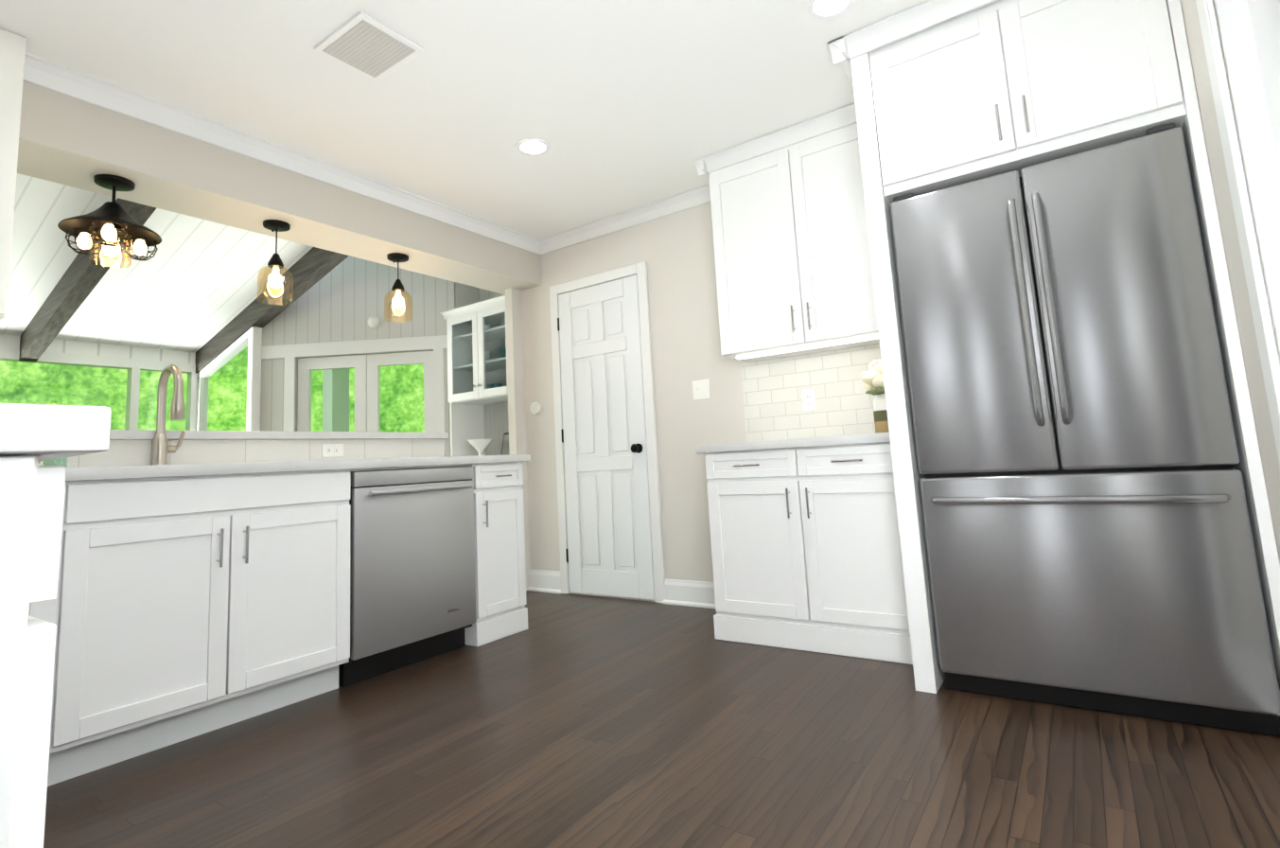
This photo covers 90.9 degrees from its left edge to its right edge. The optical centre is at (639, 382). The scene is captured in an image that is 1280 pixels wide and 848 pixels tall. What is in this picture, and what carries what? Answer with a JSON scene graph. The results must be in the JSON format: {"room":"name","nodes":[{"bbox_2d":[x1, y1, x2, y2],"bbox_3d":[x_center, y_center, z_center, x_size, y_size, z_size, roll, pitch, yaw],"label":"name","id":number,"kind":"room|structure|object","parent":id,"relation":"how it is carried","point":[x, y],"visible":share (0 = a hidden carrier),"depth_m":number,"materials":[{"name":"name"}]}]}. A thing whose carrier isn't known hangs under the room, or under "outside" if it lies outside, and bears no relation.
{"room":"kitchen","nodes":[
{"label":"kitchen","id":0,"kind":"room"},
{"bbox_2d":[0,28,26,320],"bbox_3d":[-2.466,-0.725,1.969,0.347,1.008,0.692,-8,-9,34],"label":"upper cabinet","id":1,"kind":"object","parent":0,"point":[12,50],"visible":1,"depth_m":2.14,"materials":[{"name":"white wood"}]},
{"bbox_2d":[0,333,204,390],"bbox_3d":[-5.460,0.337,3.946,0.120,2.600,4.800,-8,-9,34],"label":"wall","id":2,"kind":"structure","parent":0,"point":[8,341],"depth_m":5.35,"materials":[{"name":"grey wood"}]},
{"bbox_2d":[0,347,197,430],"bbox_3d":[-5.029,0.310,4.515,0.132,1.190,3.220,-8,-9,34],"label":"window","id":3,"kind":"structure","parent":2,"relation":"in","point":[133,366],"depth_m":5.43,"materials":[{"name":"white wood"}]},
{"bbox_2d":[0,173,312,351],"bbox_3d":[-4.178,-1.060,3.166,3.480,0.950,4.790,-8,-9,34],"label":"ceiling","id":4,"kind":"structure","parent":0,"point":[192,284],"depth_m":4.64,"materials":[{"name":"white wood"}]},
{"bbox_2d":[18,197,156,362],"bbox_3d":[-3.451,-0.865,4.053,3.329,1.031,0.100,-8,-9,34],"label":"beam","id":5,"kind":"structure","parent":4,"relation":"attached to","point":[79,280],"depth_m":4.35,"materials":[{"name":"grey wood"}]},
{"bbox_2d":[195,246,349,373],"bbox_3d":[-2.771,-0.780,5.027,3.329,1.031,0.100,-8,-9,34],"label":"beam","id":6,"kind":"structure","parent":4,"relation":"attached to","point":[317,262],"depth_m":5.13,"materials":[{"name":"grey wood"}]},
{"bbox_2d":[17,80,541,294],"bbox_3d":[-2.881,-1.083,1.804,0.360,0.300,7.040,-8,-9,34],"label":"header beam","id":7,"kind":"structure","parent":0,"point":[69,141],"depth_m":2.99,"materials":[{"name":"beige paint"}]},
{"bbox_2d":[57,174,161,267],"bbox_3d":[-2.225,-0.677,2.659,0.336,0.362,0.336,-8,-9,34],"label":"pendant light fixture","id":8,"kind":"object","parent":7,"relation":"hanging from","point":[113,227],"visible":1,"depth_m":2.63,"materials":[{"name":"black metal"}]},
{"bbox_2d":[257,219,293,305],"bbox_3d":[-1.847,-0.607,3.196,0.156,0.408,0.156,-8,-9,34],"label":"pendant light","id":9,"kind":"object","parent":7,"relation":"hanging from","point":[275,264],"visible":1,"depth_m":3.18,"materials":[{"name":"black metal"}]},
{"bbox_2d":[23,52,546,255],"bbox_3d":[-2.652,-1.212,1.778,0.075,0.075,6.840,-8,-9,34],"label":"crown molding","id":10,"kind":"structure","parent":7,"relation":"attached to","point":[44,73],"depth_m":2.93,"materials":[{"name":"white wood"}]},
{"bbox_2d":[384,252,412,322],"bbox_3d":[-1.446,-0.564,3.771,0.156,0.392,0.156,-8,-9,34],"label":"pendant light","id":11,"kind":"object","parent":7,"relation":"hanging from","point":[397,288],"visible":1,"depth_m":3.75,"materials":[{"name":"black metal"}]},
{"bbox_2d":[322,368,349,431],"bbox_3d":[-3.140,0.356,6.505,0.240,3.050,0.240,-8,-9,34],"label":"porch post","id":12,"kind":"object","parent":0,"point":[341,412],"depth_m":6.46,"materials":[{"name":"white"}]},
{"bbox_2d":[260,255,455,455],"bbox_3d":[-2.374,-0.009,5.338,1.680,3.300,0.120,-3,-7,1],"label":"wall","id":13,"kind":"structure","parent":0,"point":[343,300],"depth_m":5.35,"materials":[{"name":"grey wood"}]},
{"bbox_2d":[195,326,262,430],"bbox_3d":[-3.616,0.660,5.491,1.090,2.146,0.070,-8,-9,34],"label":"window","id":14,"kind":"structure","parent":13,"relation":"attached to","point":[251,338],"depth_m":5.38,"materials":[{"name":"white wood"}]},
{"bbox_2d":[261,334,447,455],"bbox_3d":[-2.331,0.637,5.223,1.658,1.985,0.090,-3,-7,1],"label":"door frame","id":15,"kind":"structure","parent":13,"relation":"attached to","point":[367,397],"depth_m":5.29,"materials":[{"name":"white wood"}]},
{"bbox_2d":[367,315,379,327],"bbox_3d":[-2.254,-0.514,5.315,0.100,0.100,0.040,-3,-7,1],"label":"smoke detector","id":16,"kind":"object","parent":13,"relation":"attached to","point":[373,322],"visible":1,"depth_m":5.31,"materials":[{"name":"white plastic"}]},
{"bbox_2d":[0,0,927,240],"bbox_3d":[-0.769,-1.572,0.445,5.460,0.100,7.160,-8,-9,34],"label":"ceiling","id":17,"kind":"structure","parent":0,"point":[620,106],"depth_m":2.63,"materials":[{"name":"white paint"}]},
{"bbox_2d":[314,11,423,81],"bbox_3d":[-1.022,-1.256,2.379,0.310,0.014,0.260,-8,-9,34],"label":"ceiling vent","id":18,"kind":"object","parent":17,"relation":"in","point":[366,45],"visible":1,"depth_m":2.36,"materials":[{"name":"white metal"}]},
{"bbox_2d":[515,138,550,156],"bbox_3d":[-0.539,-1.186,3.183,0.175,0.006,0.175,-7,-8,28],"label":"recessed light","id":19,"kind":"object","parent":17,"relation":"in","point":[531,147],"depth_m":3.18,"materials":[{"name":"white"}]},
{"bbox_2d":[806,0,856,19],"bbox_3d":[0.692,-1.368,2.274,0.175,0.006,0.175,-7,-8,28],"label":"recessed light","id":20,"kind":"object","parent":17,"relation":"in","point":[823,9],"depth_m":2.30,"materials":[{"name":"white"}]},
{"bbox_2d":[455,281,505,308],"bbox_3d":[-2.325,-0.367,2.521,0.120,3.300,6.190,-8,-9,34],"label":"wall","id":21,"kind":"structure","parent":0,"point":[465,294],"depth_m":4.18,"materials":[{"name":"grey wood"}]},
{"bbox_2d":[44,429,448,467],"bbox_3d":[-1.823,0.322,3.115,0.195,0.148,1.986,-8,-9,34],"label":"backsplash","id":22,"kind":"structure","parent":21,"relation":"attached to","point":[127,447],"depth_m":2.98,"materials":[{"name":"tile"}]},
{"bbox_2d":[321,443,343,456],"bbox_3d":[-1.605,0.355,3.293,0.007,0.070,0.114,-8,-9,34],"label":"outlet","id":23,"kind":"object","parent":22,"relation":"attached to","point":[332,449],"visible":1,"depth_m":3.29,"materials":[{"name":"white plastic"}]},
{"bbox_2d":[508,201,747,601],"bbox_3d":[0.666,0.034,3.594,3.720,2.450,0.140,-8,-9,34],"label":"wall","id":24,"kind":"structure","parent":0,"point":[675,252],"depth_m":3.90,"materials":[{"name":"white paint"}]},
{"bbox_2d":[530,402,541,413],"bbox_3d":[-0.745,0.183,4.489,0.084,0.084,0.026,-8,-9,34],"label":"thermostat","id":25,"kind":"object","parent":24,"relation":"attached to","point":[535,407],"visible":0.98,"depth_m":4.47,"materials":[{"name":"white plastic"}]},
{"bbox_2d":[527,568,561,593],"bbox_3d":[-0.651,1.363,4.319,0.300,0.140,0.029,-8,-9,34],"label":"baseboard","id":26,"kind":"structure","parent":24,"relation":"attached to","point":[539,580],"depth_m":4.32,"materials":[{"name":"white wood"}]},
{"bbox_2d":[557,274,655,599],"bbox_3d":[-0.266,0.350,4.105,0.692,2.028,0.080,-8,-9,34],"label":"door","id":27,"kind":"structure","parent":24,"relation":"in","point":[609,551],"depth_m":4.11,"materials":[{"name":"white wood"}]},
{"bbox_2d":[549,261,665,602],"bbox_3d":[-0.244,0.321,4.131,0.828,2.114,0.020,-8,-9,34],"label":"door frame","id":28,"kind":"structure","parent":24,"relation":"attached to","point":[640,269],"depth_m":4.04,"materials":[{"name":"white wood"}]},
{"bbox_2d":[538,183,710,252],"bbox_3d":[-0.068,-1.062,4.095,1.490,0.075,0.075,-8,-9,34],"label":"crown molding","id":29,"kind":"structure","parent":24,"relation":"attached to","point":[701,195],"depth_m":4.09,"materials":[{"name":"white wood"}]},
{"bbox_2d":[662,578,715,608],"bbox_3d":[0.403,1.214,3.596,0.645,0.140,0.029,-8,-9,34],"label":"baseboard","id":30,"kind":"structure","parent":24,"relation":"attached to","point":[690,593],"depth_m":3.67,"materials":[{"name":"white wood"}]},
{"bbox_2d":[692,378,710,400],"bbox_3d":[0.361,0.043,3.736,0.116,0.116,0.014,-8,-9,34],"label":"switch plate","id":31,"kind":"object","parent":24,"relation":"attached to","point":[701,390],"visible":1,"depth_m":3.74,"materials":[{"name":"white plastic"}]},
{"bbox_2d":[692,102,879,362],"bbox_3d":[0.825,-0.702,3.243,0.977,1.091,0.392,-8,-9,34],"label":"upper cabinet","id":32,"kind":"object","parent":24,"relation":"attached to","point":[793,258],"visible":0.83,"depth_m":3.12,"materials":[{"name":"white wood"}]},
{"bbox_2d":[801,388,816,411],"bbox_3d":[0.898,0.096,3.351,0.070,0.114,0.006,-8,-9,34],"label":"outlet","id":33,"kind":"object","parent":24,"relation":"attached to","point":[809,399],"visible":1,"depth_m":3.35,"materials":[{"name":"white plastic"}]},
{"bbox_2d":[740,343,882,441],"bbox_3d":[0.984,0.065,3.303,0.963,0.460,0.008,-8,-9,34],"label":"tile backsplash","id":34,"kind":"structure","parent":24,"relation":"attached to","point":[772,395],"depth_m":3.35,"materials":[{"name":"tile"}]},
{"bbox_2d":[43,590,1279,847],"bbox_3d":[-1.559,1.358,3.087,12.000,0.060,11.000,-8,-9,34],"label":"floor","id":35,"kind":"structure","parent":0,"point":[577,721],"depth_m":1.77,"materials":[{"name":"brown wood"}]},
{"bbox_2d":[0,403,111,847],"bbox_3d":[-1.777,0.584,0.772,2.517,0.920,1.093,-8,-9,34],"label":"base cabinet","id":36,"kind":"object","parent":35,"relation":"on","point":[31,497],"visible":1,"depth_m":0.52,"materials":[{"name":"white wood"}]},
{"bbox_2d":[28,454,530,786],"bbox_3d":[-1.529,0.808,2.659,0.752,0.920,2.305,-8,-9,34],"label":"base cabinet","id":37,"kind":"object","parent":35,"relation":"on","point":[192,600],"visible":0.79,"depth_m":2.16,"materials":[{"name":"white wood"}]},
{"bbox_2d":[37,460,44,466],"bbox_3d":[-2.202,0.221,2.242,0.127,0.211,0.127,-8,-9,34],"label":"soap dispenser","id":38,"kind":"object","parent":37,"relation":"on","point":[41,464],"depth_m":2.25,"materials":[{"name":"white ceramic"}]},
{"bbox_2d":[44,456,67,466],"bbox_3d":[-2.204,0.244,2.382,0.062,0.200,0.062,-8,-9,34],"label":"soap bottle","id":39,"kind":"object","parent":37,"relation":"on","point":[57,462],"visible":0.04,"depth_m":2.39,"materials":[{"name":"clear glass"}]},
{"bbox_2d":[151,364,186,465],"bbox_3d":[-1.945,0.142,2.632,0.228,0.435,0.109,-8,-9,34],"label":"faucet","id":40,"kind":"object","parent":37,"relation":"on","point":[161,448],"visible":0.85,"depth_m":2.63,"materials":[{"name":"silver metal"}]},
{"bbox_2d":[338,466,475,686],"bbox_3d":[-1.224,0.860,2.995,0.668,0.868,0.630,-8,-9,34],"label":"dishwasher","id":41,"kind":"object","parent":35,"relation":"on","point":[412,588],"visible":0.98,"depth_m":2.79,"materials":[{"name":"silver metal"}]},
{"bbox_2d":[439,295,508,455],"bbox_3d":[-1.154,0.458,4.974,0.810,2.150,0.475,-8,-9,34],"label":"tall cabinet","id":42,"kind":"object","parent":35,"relation":"on","point":[480,411],"visible":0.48,"depth_m":5.15,"materials":[{"name":"white painted wood"},{"name":"glass"}]},
{"bbox_2d":[467,438,492,455],"bbox_3d":[-1.258,0.538,4.976,0.200,0.172,0.200,-8,-9,34],"label":"bowl","id":43,"kind":"object","parent":42,"relation":"on","point":[480,446],"visible":0.71,"depth_m":4.93,"materials":[{"name":"white ceramic"}]},
{"bbox_2d":[485,350,490,360],"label":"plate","id":44,"kind":"object","parent":42,"relation":"in","point":[487,352],"depth_m":5.20,"materials":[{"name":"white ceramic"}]},
{"bbox_2d":[486,383,501,388],"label":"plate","id":45,"kind":"object","parent":42,"relation":"in","point":[492,385],"depth_m":5.10,"materials":[{"name":"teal ceramic"}]},
{"bbox_2d":[499,347,506,357],"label":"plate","id":46,"kind":"object","parent":42,"relation":"in","point":[502,348],"depth_m":5.06,"materials":[{"name":"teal ceramic"}]},
{"bbox_2d":[500,432,509,455],"bbox_3d":[-1.058,0.509,5.032,0.054,0.219,0.170,2,-9,-37],"label":"picture frame","id":47,"kind":"object","parent":42,"relation":"on","point":[505,447],"visible":0.39,"depth_m":5.05,"materials":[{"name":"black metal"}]},
{"bbox_2d":[695,432,912,664],"bbox_3d":[0.850,0.722,2.973,0.963,0.910,0.602,-8,-9,34],"label":"base cabinet","id":48,"kind":"object","parent":35,"relation":"on","point":[806,550],"visible":0.81,"depth_m":2.73,"materials":[{"name":"white painted wood"},{"name":"steel"}]},
{"bbox_2d":[860,359,889,433],"bbox_3d":[1.147,0.063,2.972,0.185,0.362,0.192,-8,-9,34],"label":"flower arrangement","id":49,"kind":"object","parent":48,"relation":"on","point":[872,377],"visible":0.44,"depth_m":2.94,"materials":[{"name":"beige plant"}]},
{"bbox_2d":[827,0,1279,721],"bbox_3d":[1.493,-0.159,2.417,1.043,2.447,0.902,-8,-9,34],"label":"tall cabinet","id":50,"kind":"object","parent":35,"relation":"on","point":[949,93],"visible":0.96,"depth_m":2.19,"materials":[{"name":"white"}]},
{"bbox_2d":[889,122,1279,736],"bbox_3d":[1.551,0.160,2.341,0.859,1.790,0.854,-8,-9,34],"label":"refrigerator","id":51,"kind":"object","parent":35,"relation":"on","point":[1088,532],"visible":0.96,"depth_m":2.00,"materials":[{"name":"grey metal"}]},
{"bbox_2d":[1180,0,1279,563],"bbox_3d":[0.220,-0.447,-0.418,0.120,2.450,7.040,-8,-9,34],"label":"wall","id":52,"kind":"structure","parent":0,"point":[1260,408],"depth_m":1.74,"materials":[{"name":"white paint"}]},
{"bbox_2d":[1195,0,1279,466],"bbox_3d":[1.308,-0.127,1.114,0.143,2.080,1.015,-8,-9,34],"label":"door frame","id":53,"kind":"structure","parent":52,"relation":"attached to","point":[1250,33],"depth_m":1.53,"materials":[{"name":"white wood"}]},
{"label":"outside","id":54,"kind":"structure","parent":0,"visible":0},
{"bbox_2d":[0,345,424,432],"bbox_3d":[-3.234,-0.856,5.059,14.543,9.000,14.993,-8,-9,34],"label":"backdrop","id":55,"kind":"structure","parent":54,"point":[35,395],"depth_m":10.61,"materials":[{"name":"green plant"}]}
]}

